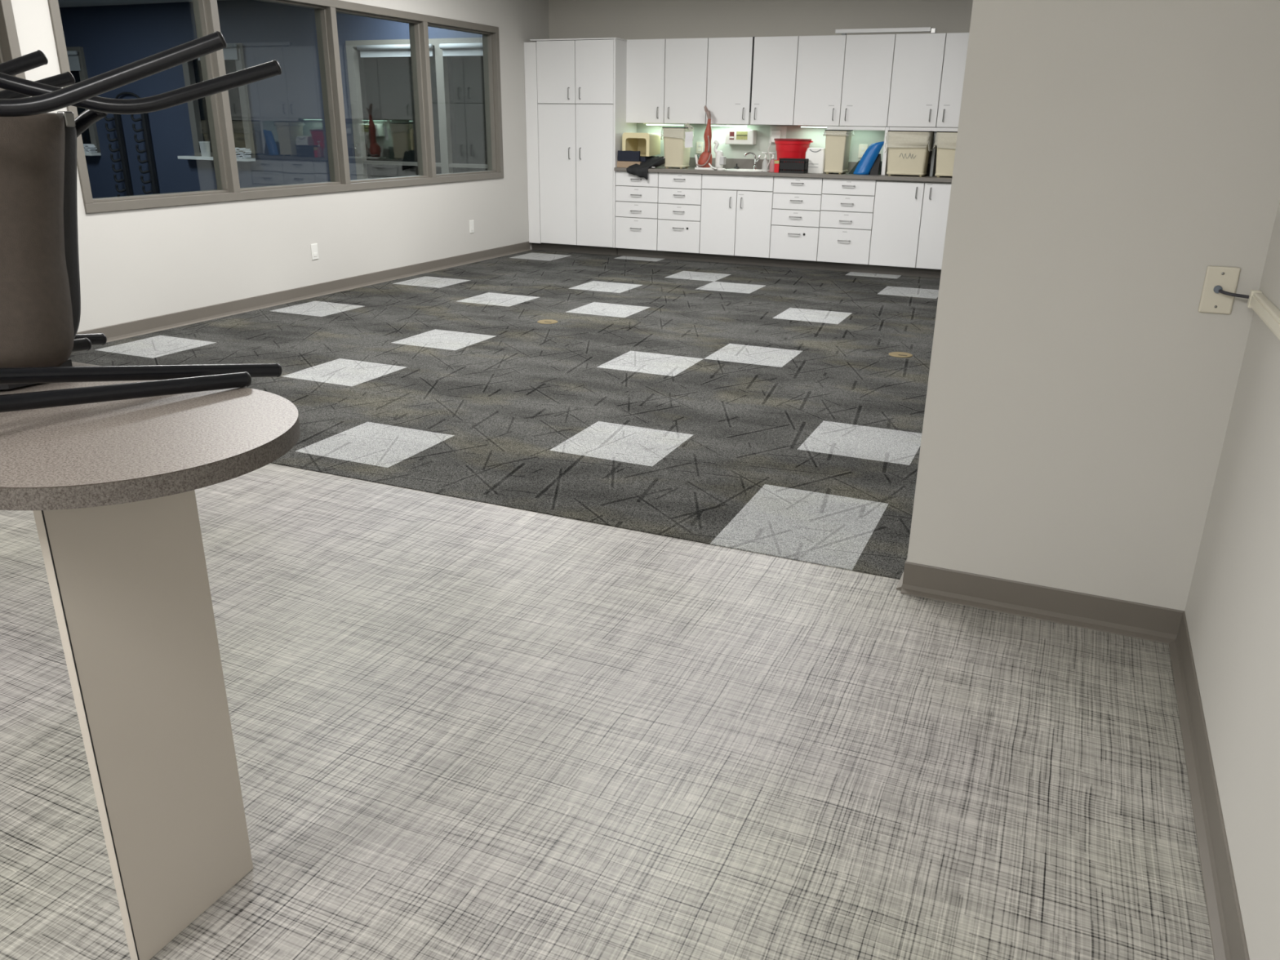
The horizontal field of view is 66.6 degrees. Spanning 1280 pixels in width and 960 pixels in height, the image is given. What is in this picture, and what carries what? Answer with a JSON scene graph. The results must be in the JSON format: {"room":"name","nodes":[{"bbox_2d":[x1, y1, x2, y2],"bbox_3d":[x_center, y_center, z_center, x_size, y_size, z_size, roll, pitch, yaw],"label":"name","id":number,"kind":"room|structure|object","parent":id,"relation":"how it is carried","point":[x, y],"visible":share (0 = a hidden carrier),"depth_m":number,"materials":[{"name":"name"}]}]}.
{"room":"classroom","nodes":[
{"label":"classroom","id":0,"kind":"room"},
{"bbox_2d":[57,0,218,7],"bbox_3d":[-7.201,-4.768,8.600,9.399,0.100,8.745,9,22,22],"label":"ceiling","id":1,"kind":"structure","parent":0,"point":[62,3],"depth_m":12.65,"materials":[{"name":"paint"}]},
{"bbox_2d":[59,0,482,198],"bbox_3d":[-5.461,-4.795,12.862,9.399,2.750,0.100,9,22,22],"label":"wall","id":2,"kind":"structure","parent":0,"point":[286,110],"depth_m":12.67,"materials":[{"name":"blue paint"}]},
{"bbox_2d":[66,46,101,155],"bbox_3d":[-8.467,-5.412,13.947,1.700,1.420,0.260,9,22,22],"label":"window","id":3,"kind":"structure","parent":2,"relation":"in","point":[90,135],"depth_m":13.75,"materials":[{"name":"metal"}]},
{"bbox_2d":[66,50,80,71],"bbox_3d":[-8.405,-5.879,13.682,1.470,0.252,0.060,9,22,22],"label":"roller shade","id":4,"kind":"object","parent":3,"relation":"attached to","point":[73,55],"visible":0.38,"depth_m":13.46,"materials":[{"name":"fabric"}]},
{"bbox_2d":[83,143,97,152],"bbox_3d":[-7.845,-4.713,13.852,0.276,0.120,0.140,9,22,22],"label":"paper stack","id":5,"kind":"object","parent":3,"relation":"on","point":[88,148],"visible":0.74,"depth_m":13.79,"materials":[{"name":"white paper"}]},
{"bbox_2d":[177,43,255,161],"bbox_3d":[-5.619,-4.946,12.788,1.220,1.420,0.260,9,22,22],"label":"window","id":6,"kind":"structure","parent":2,"relation":"in","point":[238,98],"depth_m":12.79,"materials":[{"name":"metal"}]},
{"bbox_2d":[199,141,210,156],"bbox_3d":[-5.797,-4.412,12.994,0.140,0.190,0.140,9,22,22],"label":"cup","id":7,"kind":"object","parent":6,"relation":"on","point":[205,148],"visible":1,"depth_m":12.96,"materials":[{"name":"plastic"}]},
{"bbox_2d":[198,43,238,60],"bbox_3d":[-5.419,-5.466,12.439,0.690,0.192,0.060,9,22,22],"label":"roller shade","id":8,"kind":"object","parent":6,"relation":"attached to","point":[230,51],"visible":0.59,"depth_m":12.37,"materials":[{"name":"fabric"}]},
{"bbox_2d":[235,147,251,158],"bbox_3d":[-5.261,-4.296,12.798,0.357,0.130,0.140,9,22,22],"label":"paper stack","id":9,"kind":"object","parent":6,"relation":"on","point":[240,152],"visible":0.69,"depth_m":12.72,"materials":[{"name":"white paper"}]},
{"bbox_2d":[345,37,487,179],"bbox_3d":[-2.407,-4.343,11.572,2.410,1.630,0.150,9,22,22],"label":"window","id":10,"kind":"structure","parent":2,"relation":"in","point":[381,88],"depth_m":11.68,"materials":[{"name":"metal"}]},
{"bbox_2d":[356,44,433,57],"bbox_3d":[-2.874,-5.027,11.411,1.050,0.132,0.060,9,22,22],"label":"roller shade","id":11,"kind":"object","parent":10,"relation":"attached to","point":[399,50],"visible":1,"depth_m":11.46,"materials":[{"name":"fabric"}]},
{"bbox_2d":[439,42,483,56],"bbox_3d":[-1.825,-4.855,10.984,1.000,0.132,0.060,9,22,22],"label":"roller shade","id":12,"kind":"object","parent":10,"relation":"attached to","point":[448,49],"visible":0.62,"depth_m":11.07,"materials":[{"name":"fabric"}]},
{"bbox_2d":[10,0,549,332],"bbox_3d":[-3.586,-2.139,5.716,0.160,2.750,12.765,9,22,22],"label":"wall","id":13,"kind":"structure","parent":0,"point":[135,264],"depth_m":7.74,"materials":[{"name":"paint"}]},
{"bbox_2d":[0,0,26,90],"bbox_3d":[-3.817,-1.662,5.309,0.164,2.130,1.100,9,22,22],"label":"door","id":14,"kind":"structure","parent":13,"relation":"in","point":[10,49],"depth_m":5.47,"materials":[{"name":"metal"}]},
{"bbox_2d":[47,0,503,213],"bbox_3d":[-2.500,-3.119,7.956,0.164,1.452,4.955,9,22,22],"label":"window","id":15,"kind":"structure","parent":13,"relation":"in","point":[206,11],"depth_m":7.88,"materials":[{"name":"metal"}]},
{"bbox_2d":[76,241,530,346],"bbox_3d":[-2.387,-1.760,8.566,0.024,0.101,5.720,9,22,22],"label":"baseboard","id":16,"kind":"structure","parent":13,"relation":"attached to","point":[153,324],"depth_m":7.69,"materials":[{"name":"plastic"}]},
{"bbox_2d":[311,243,319,259],"bbox_3d":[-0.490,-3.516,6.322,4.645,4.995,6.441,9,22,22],"label":"wall outlet","id":17,"kind":"object","parent":13,"relation":"attached to","point":[314,251],"visible":1,"depth_m":7.92,"materials":[{"name":"white plastic"}]},
{"bbox_2d":[469,220,474,233],"bbox_3d":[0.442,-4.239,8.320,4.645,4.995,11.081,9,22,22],"label":"wall outlet","id":18,"kind":"object","parent":13,"relation":"attached to","point":[471,222],"visible":1,"depth_m":9.91,"materials":[{"name":"white plastic"}]},
{"bbox_2d":[0,249,1213,959],"bbox_3d":[0.197,-0.182,4.660,8.141,0.104,12.445,9,22,22],"label":"floor","id":19,"kind":"structure","parent":0,"point":[462,729],"depth_m":2.60,"materials":[{"name":"carpet"}]},
{"bbox_2d":[0,361,300,959],"bbox_3d":[-1.354,0.274,1.850,1.752,0.950,0.513,9,22,22],"label":"table","id":20,"kind":"object","parent":19,"relation":"on","point":[108,487],"visible":1,"depth_m":1.57,"materials":[{"name":"laminate"}]},
{"bbox_2d":[0,49,106,352],"bbox_3d":[-1.430,-0.504,1.754,0.665,0.642,1.010,12,23,28],"label":"chair","id":21,"kind":"object","parent":20,"relation":"on","point":[82,342],"visible":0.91,"depth_m":1.97,"materials":[{"name":"black metal"}]},
{"bbox_2d":[0,31,282,412],"bbox_3d":[-1.009,-0.437,1.546,1.010,0.642,0.665,-16,26,-39],"label":"chair","id":22,"kind":"object","parent":20,"relation":"on","point":[40,293],"visible":1,"depth_m":1.62,"materials":[{"name":"black metal"}]},
{"bbox_2d":[0,112,74,368],"bbox_3d":[-1.126,-0.400,1.641,0.285,0.414,0.322,-2,20,-9],"label":"seat cushion","id":23,"kind":"object","parent":22,"relation":"on","point":[37,152],"depth_m":1.63,"materials":[{"name":"brown fabric"}]},
{"bbox_2d":[537,319,557,324],"bbox_3d":[-0.675,-1.157,7.115,0.150,0.007,0.150,9,22,22],"label":"box","id":24,"kind":"object","parent":19,"relation":"on","point":[545,321],"visible":1,"depth_m":7.09,"materials":[{"name":"gold metal"}]},
{"bbox_2d":[524,37,636,255],"bbox_3d":[-0.643,-3.627,10.684,1.074,2.177,0.592,9,22,22],"label":"tall cabinet","id":25,"kind":"object","parent":19,"relation":"on","point":[575,88],"visible":1,"depth_m":10.41,"materials":[{"name":"white laminate"}]},
{"bbox_2d":[615,170,659,257],"bbox_3d":[0.064,-2.905,10.616,0.495,0.886,0.592,9,22,22],"label":"base cabinet","id":26,"kind":"object","parent":19,"relation":"on","point":[636,197],"visible":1,"depth_m":10.39,"materials":[{"name":"laminate"}]},
{"bbox_2d":[613,166,952,182],"bbox_3d":[1.524,-3.102,9.867,3.668,0.032,0.588,9,22,22],"label":"countertop","id":27,"kind":"structure","parent":26,"relation":"on","point":[659,169],"depth_m":9.56,"materials":[{"name":"laminate"}]},
{"bbox_2d":[617,160,640,167],"bbox_3d":[-0.039,-3.395,10.468,0.266,0.064,0.420,9,22,22],"label":"cardboard box","id":28,"kind":"object","parent":27,"relation":"on","point":[620,163],"visible":0.48,"depth_m":10.30,"materials":[{"name":"brown cardboard"}]},
{"bbox_2d":[617,150,640,161],"bbox_3d":[-0.116,-3.417,10.274,0.253,0.107,0.033,9,22,22],"label":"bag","id":29,"kind":"object","parent":28,"relation":"on","point":[627,156],"visible":1,"depth_m":10.26,"materials":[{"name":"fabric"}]},
{"bbox_2d":[640,155,656,161],"bbox_3d":[-0.010,-3.449,10.447,0.303,0.050,0.360,9,22,22],"label":"pad","id":30,"kind":"object","parent":28,"relation":"on","point":[642,158],"visible":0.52,"depth_m":10.26,"materials":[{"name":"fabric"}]},
{"bbox_2d":[622,132,660,156],"bbox_3d":[0.026,-3.579,10.385,0.310,0.231,0.355,9,22,22],"label":"tote","id":31,"kind":"object","parent":30,"relation":"on","point":[648,144],"visible":0.98,"depth_m":10.32,"materials":[{"name":"plastic"}]},
{"bbox_2d":[626,155,665,179],"bbox_3d":[0.088,-3.279,10.220,0.431,0.239,0.194,-8,22,-23],"label":"garment","id":32,"kind":"object","parent":27,"relation":"on","point":[641,171],"visible":1,"depth_m":10.20,"materials":[{"name":"fabric"}]},
{"bbox_2d":[660,122,694,168],"bbox_3d":[0.426,-3.523,10.262,0.372,0.457,0.299,9,22,22],"label":"wastebasket","id":33,"kind":"object","parent":27,"relation":"on","point":[677,141],"visible":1,"depth_m":10.17,"materials":[{"name":"beige plastic"}]},
{"bbox_2d":[694,105,715,170],"bbox_3d":[0.682,-3.516,10.012,0.242,0.622,0.154,9,22,22],"label":"model","id":34,"kind":"object","parent":27,"relation":"on","point":[705,157],"visible":0.95,"depth_m":10.02},
{"bbox_2d":[708,140,726,170],"bbox_3d":[0.802,-3.331,9.996,0.174,0.290,0.121,9,22,22],"label":"model","id":35,"kind":"object","parent":27,"relation":"on","point":[720,160],"visible":1,"depth_m":9.99},
{"bbox_2d":[724,168,768,172],"bbox_3d":[1.103,-3.174,10.027,0.490,0.038,0.390,9,22,22],"label":"sink","id":36,"kind":"object","parent":27,"relation":"in","point":[735,170],"visible":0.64,"depth_m":10.04,"materials":[{"name":"white ceramic"}]},
{"bbox_2d":[743,151,760,169],"bbox_3d":[1.148,-3.311,10.112,0.187,0.181,0.094,-6,21,-17],"label":"faucet","id":37,"kind":"object","parent":27,"relation":"on","point":[748,153],"visible":1,"depth_m":10.12,"materials":[{"name":"silver metal"}]},
{"bbox_2d":[761,151,767,159],"bbox_3d":[1.252,-3.188,9.767,0.068,0.193,0.059,9,22,22],"label":"pump bottle","id":38,"kind":"object","parent":27,"relation":"on","point":[765,153],"visible":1,"depth_m":9.73,"materials":[{"name":"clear plastic"}]},
{"bbox_2d":[768,151,774,172],"bbox_3d":[1.320,-3.170,9.718,0.068,0.193,0.059,9,22,22],"label":"pump bottle","id":39,"kind":"object","parent":27,"relation":"on","point":[771,167],"visible":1,"depth_m":9.70,"materials":[{"name":"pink plastic"}]},
{"bbox_2d":[773,160,779,172],"bbox_3d":[1.369,-3.131,9.723,0.052,0.120,0.056,9,22,22],"label":"carton","id":40,"kind":"object","parent":27,"relation":"on","point":[776,162],"visible":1,"depth_m":9.70,"materials":[{"name":"cardboard"}]},
{"bbox_2d":[773,138,813,170],"bbox_3d":[1.549,-3.294,9.886,0.393,0.316,0.376,9,22,22],"label":"bucket","id":41,"kind":"object","parent":27,"relation":"on","point":[785,148],"visible":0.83,"depth_m":9.74,"materials":[{"name":"plastic"}]},
{"bbox_2d":[778,158,808,173],"bbox_3d":[1.527,-3.123,9.681,0.272,0.137,0.136,9,22,22],"label":"basket","id":42,"kind":"object","parent":27,"relation":"on","point":[793,166],"visible":1,"depth_m":9.63,"materials":[{"name":"black plastic"}]},
{"bbox_2d":[804,147,826,173],"bbox_3d":[1.757,-3.192,9.732,0.195,0.237,0.132,9,22,22],"label":"tub","id":43,"kind":"object","parent":27,"relation":"on","point":[816,156],"visible":0.92,"depth_m":9.67,"materials":[{"name":"plastic"}]},
{"bbox_2d":[822,129,854,173],"bbox_3d":[1.950,-3.240,9.620,0.252,0.408,0.305,9,22,22],"label":"wastebasket","id":44,"kind":"object","parent":27,"relation":"on","point":[837,142],"visible":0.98,"depth_m":9.52,"materials":[{"name":"beige plastic"}]},
{"bbox_2d":[848,160,882,174],"bbox_3d":[2.251,-3.119,9.663,0.310,0.160,0.220,9,22,22],"label":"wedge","id":45,"kind":"object","parent":27,"relation":"on","point":[853,169],"visible":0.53,"depth_m":9.61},
{"bbox_2d":[853,141,884,175],"bbox_3d":[2.236,-3.149,9.525,0.273,0.312,0.164,4,20,8],"label":"blue splint","id":46,"kind":"object","parent":27,"relation":"on","point":[870,161],"visible":1,"depth_m":9.49,"materials":[{"name":"plastic"}]},
{"bbox_2d":[880,127,889,174],"bbox_3d":[2.434,-3.233,9.572,0.036,0.442,0.287,9,22,22],"label":"divider panel","id":47,"kind":"object","parent":27,"relation":"on","point":[884,166],"visible":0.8,"depth_m":9.48,"materials":[{"name":"white laminate"}]},
{"bbox_2d":[884,130,933,177],"bbox_3d":[2.583,-3.141,9.371,0.432,0.411,0.294,9,22,22],"label":"storage bin","id":48,"kind":"object","parent":27,"relation":"on","point":[908,151],"visible":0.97,"depth_m":9.26,"materials":[{"name":"beige plastic"}]},
{"bbox_2d":[929,131,937,176],"bbox_3d":[2.856,-3.172,9.421,0.027,0.442,0.247,9,22,22],"label":"divider panel","id":49,"kind":"object","parent":27,"relation":"on","point":[933,164],"visible":0.66,"depth_m":9.35,"materials":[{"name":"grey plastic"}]},
{"bbox_2d":[933,131,957,177],"bbox_3d":[3.013,-3.071,9.197,0.463,0.411,0.294,9,22,22],"label":"wastebasket","id":50,"kind":"object","parent":27,"relation":"on","point":[945,142],"visible":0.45,"depth_m":9.13,"materials":[{"name":"beige plastic"}]},
{"bbox_2d":[657,172,702,261],"bbox_3d":[0.512,-2.832,10.434,0.483,0.886,0.592,9,22,22],"label":"base cabinet","id":51,"kind":"object","parent":19,"relation":"on","point":[679,194],"visible":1,"depth_m":10.20,"materials":[{"name":"laminate"}]},
{"bbox_2d":[699,173,773,266],"bbox_3d":[1.082,-2.739,10.202,0.761,0.886,0.592,9,22,22],"label":"base cabinet","id":52,"kind":"object","parent":19,"relation":"on","point":[736,210],"visible":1,"depth_m":9.97,"materials":[{"name":"laminate"}]},
{"bbox_2d":[769,176,822,269],"bbox_3d":[1.656,-2.645,9.968,0.493,0.886,0.592,9,22,22],"label":"base cabinet","id":53,"kind":"object","parent":19,"relation":"on","point":[797,201],"visible":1,"depth_m":9.73,"materials":[{"name":"laminate"}]},
{"bbox_2d":[817,177,876,272],"bbox_3d":[2.119,-2.569,9.779,0.518,0.886,0.592,9,22,22],"label":"base cabinet","id":54,"kind":"object","parent":19,"relation":"on","point":[847,205],"visible":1,"depth_m":9.54,"materials":[{"name":"laminate"}]},
{"bbox_2d":[888,351,912,357],"bbox_3d":[1.670,-0.804,6.242,0.150,0.007,0.150,9,22,22],"label":"box","id":55,"kind":"object","parent":19,"relation":"on","point":[898,354],"visible":1,"depth_m":6.23,"materials":[{"name":"gold metal"}]},
{"bbox_2d":[868,179,951,278],"bbox_3d":[2.772,-2.462,9.514,0.908,0.886,0.592,9,22,22],"label":"base cabinet","id":56,"kind":"object","parent":19,"relation":"on","point":[909,220],"visible":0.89,"depth_m":9.32,"materials":[{"name":"laminate"}]},
{"bbox_2d":[548,0,973,164],"bbox_3d":[1.126,-3.747,10.256,4.921,2.750,0.160,9,22,22],"label":"wall","id":57,"kind":"structure","parent":0,"point":[627,20],"depth_m":9.87,"materials":[{"name":"paint"}]},
{"bbox_2d":[626,37,708,124],"bbox_3d":[0.309,-4.167,10.205,0.922,0.818,0.316,9,22,22],"label":"upper cabinet","id":58,"kind":"object","parent":57,"relation":"attached to","point":[666,79],"visible":0.99,"depth_m":10.09,"materials":[{"name":"white laminate"}]},
{"bbox_2d":[643,123,684,125],"bbox_3d":[0.266,-3.792,10.391,0.470,0.022,0.080,9,22,22],"label":"lamp","id":59,"kind":"object","parent":58,"relation":"attached to","point":[651,124],"visible":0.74,"depth_m":10.38,"materials":[{"name":"white plastic"}]},
{"bbox_2d":[696,142,702,153],"bbox_3d":[0.640,-3.559,10.438,0.075,0.118,0.011,9,22,22],"label":"wall outlet","id":60,"kind":"object","parent":57,"relation":"attached to","point":[699,144],"visible":0.87,"depth_m":10.44,"materials":[{"name":"white plastic"}]},
{"bbox_2d":[706,35,799,124],"bbox_3d":[1.157,-4.030,9.859,0.929,0.814,0.316,9,22,22],"label":"upper cabinet","id":61,"kind":"object","parent":57,"relation":"attached to","point":[751,80],"visible":0.99,"depth_m":9.74,"materials":[{"name":"white laminate"}]},
{"bbox_2d":[704,124,750,126],"bbox_3d":[0.907,-3.687,10.130,0.470,0.022,0.080,9,22,22],"label":"lamp","id":62,"kind":"object","parent":61,"relation":"attached to","point":[712,125],"visible":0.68,"depth_m":10.11,"materials":[{"name":"white plastic"}]},
{"bbox_2d":[636,123,884,161],"bbox_3d":[1.218,-3.532,10.190,2.738,0.335,0.011,9,22,22],"label":"backsplash","id":63,"kind":"structure","parent":57,"relation":"attached to","point":[718,133],"depth_m":10.18,"materials":[{"name":"paint"}]},
{"bbox_2d":[724,129,756,144],"bbox_3d":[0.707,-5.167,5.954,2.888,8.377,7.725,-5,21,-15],"label":"wall dispenser","id":64,"kind":"object","parent":63,"relation":"attached to","point":[732,136],"visible":1,"depth_m":10.11,"materials":[{"name":"white plastic"}]},
{"bbox_2d":[766,125,786,168],"bbox_3d":[1.413,-3.437,10.086,0.175,0.426,0.072,9,22,22],"label":"box","id":65,"kind":"object","parent":57,"relation":"attached to","point":[775,131],"visible":0.88,"depth_m":10.04,"materials":[{"name":"white plastic"}]},
{"bbox_2d":[658,156,930,175],"bbox_3d":[1.640,-3.255,10.089,3.668,0.104,0.019,9,22,22],"label":"backsplash","id":66,"kind":"structure","parent":57,"relation":"attached to","point":[731,163],"depth_m":10.29,"materials":[{"name":"laminate"}]},
{"bbox_2d":[793,34,896,130],"bbox_3d":[2.006,-3.873,9.520,0.928,0.848,0.316,9,22,22],"label":"upper cabinet","id":67,"kind":"object","parent":57,"relation":"attached to","point":[842,80],"depth_m":9.40,"materials":[{"name":"white laminate"}]},
{"bbox_2d":[798,124,835,128],"bbox_3d":[1.777,-3.545,9.776,0.370,0.022,0.080,9,22,22],"label":"lamp","id":68,"kind":"object","parent":67,"relation":"attached to","point":[801,126],"visible":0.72,"depth_m":9.77,"materials":[{"name":"white plastic"}]},
{"bbox_2d":[857,144,867,157],"bbox_3d":[2.238,-3.302,9.785,0.085,0.130,0.011,9,22,22],"label":"wall outlet","id":69,"kind":"object","parent":57,"relation":"attached to","point":[862,148],"visible":0.78,"depth_m":9.78,"materials":[{"name":"white plastic"}]},
{"bbox_2d":[887,32,968,131],"bbox_3d":[2.850,-3.735,9.176,0.914,0.848,0.316,9,22,22],"label":"upper cabinet","id":70,"kind":"object","parent":57,"relation":"attached to","point":[928,72],"depth_m":9.11,"materials":[{"name":"white laminate"}]},
{"bbox_2d":[835,26,936,35],"bbox_3d":[2.300,-4.216,9.155,0.929,0.050,0.050,9,22,22],"label":"rail","id":71,"kind":"object","parent":70,"relation":"on","point":[932,30],"visible":1,"depth_m":9.12,"materials":[{"name":"white metal"}]},
{"bbox_2d":[900,0,1279,644],"bbox_3d":[2.165,-0.745,2.141,2.826,2.750,0.154,9,22,22],"label":"wall","id":72,"kind":"structure","parent":0,"point":[1109,154],"depth_m":2.62,"materials":[{"name":"paint"}]},
{"bbox_2d":[895,560,906,590],"bbox_3d":[0.853,0.282,3.139,0.024,0.101,0.130,9,22,22],"label":"baseboard","id":73,"kind":"structure","parent":72,"relation":"attached to","point":[900,582],"depth_m":3.12,"materials":[{"name":"plastic"}]},
{"bbox_2d":[1198,266,1240,314],"bbox_3d":[1.477,-0.483,2.485,0.074,0.118,0.018,9,22,22],"label":"cable plate","id":74,"kind":"object","parent":72,"relation":"attached to","point":[1216,277],"visible":1,"depth_m":2.49,"materials":[{"name":"beige plastic"}]},
{"bbox_2d":[1218,288,1248,298],"bbox_3d":[1.497,-0.470,2.457,0.019,0.019,0.084,-18,27,-41],"label":"cable","id":75,"kind":"object","parent":74,"relation":"attached to","point":[1220,291],"visible":0.96,"depth_m":2.45,"materials":[{"name":"black rubber"}]},
{"bbox_2d":[1184,200,1279,959],"bbox_3d":[0.609,-0.012,0.094,0.160,2.750,5.126,9,22,22],"label":"wall","id":76,"kind":"structure","parent":0,"point":[1232,611],"depth_m":2.04,"materials":[{"name":"paint"}]},
{"bbox_2d":[1168,610,1249,959],"bbox_3d":[0.540,1.192,0.655,0.024,0.101,4.966,9,22,22],"label":"baseboard","id":77,"kind":"structure","parent":76,"relation":"attached to","point":[1228,941],"depth_m":2.04,"materials":[{"name":"plastic"}]},
{"bbox_2d":[1246,289,1279,340],"bbox_3d":[1.008,-0.045,1.306,0.024,0.042,2.633,9,22,22],"label":"channel","id":78,"kind":"object","parent":76,"relation":"attached to","point":[1263,307],"visible":1,"depth_m":2.24,"materials":[{"name":"beige plastic"}]},
{"bbox_3d":[-7.237,-2.094,9.584,9.399,0.100,8.745,9,22,22],"label":"floor","id":79,"kind":"structure","parent":0,"visible":0},
{"bbox_2d":[103,91,159,196],"bbox_3d":[-7.064,-4.492,13.533,0.688,1.676,0.180,9,22,22],"label":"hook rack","id":80,"kind":"object","parent":79,"relation":"on","point":[120,140],"visible":0.82,"depth_m":13.52,"materials":[{"name":"metal"}]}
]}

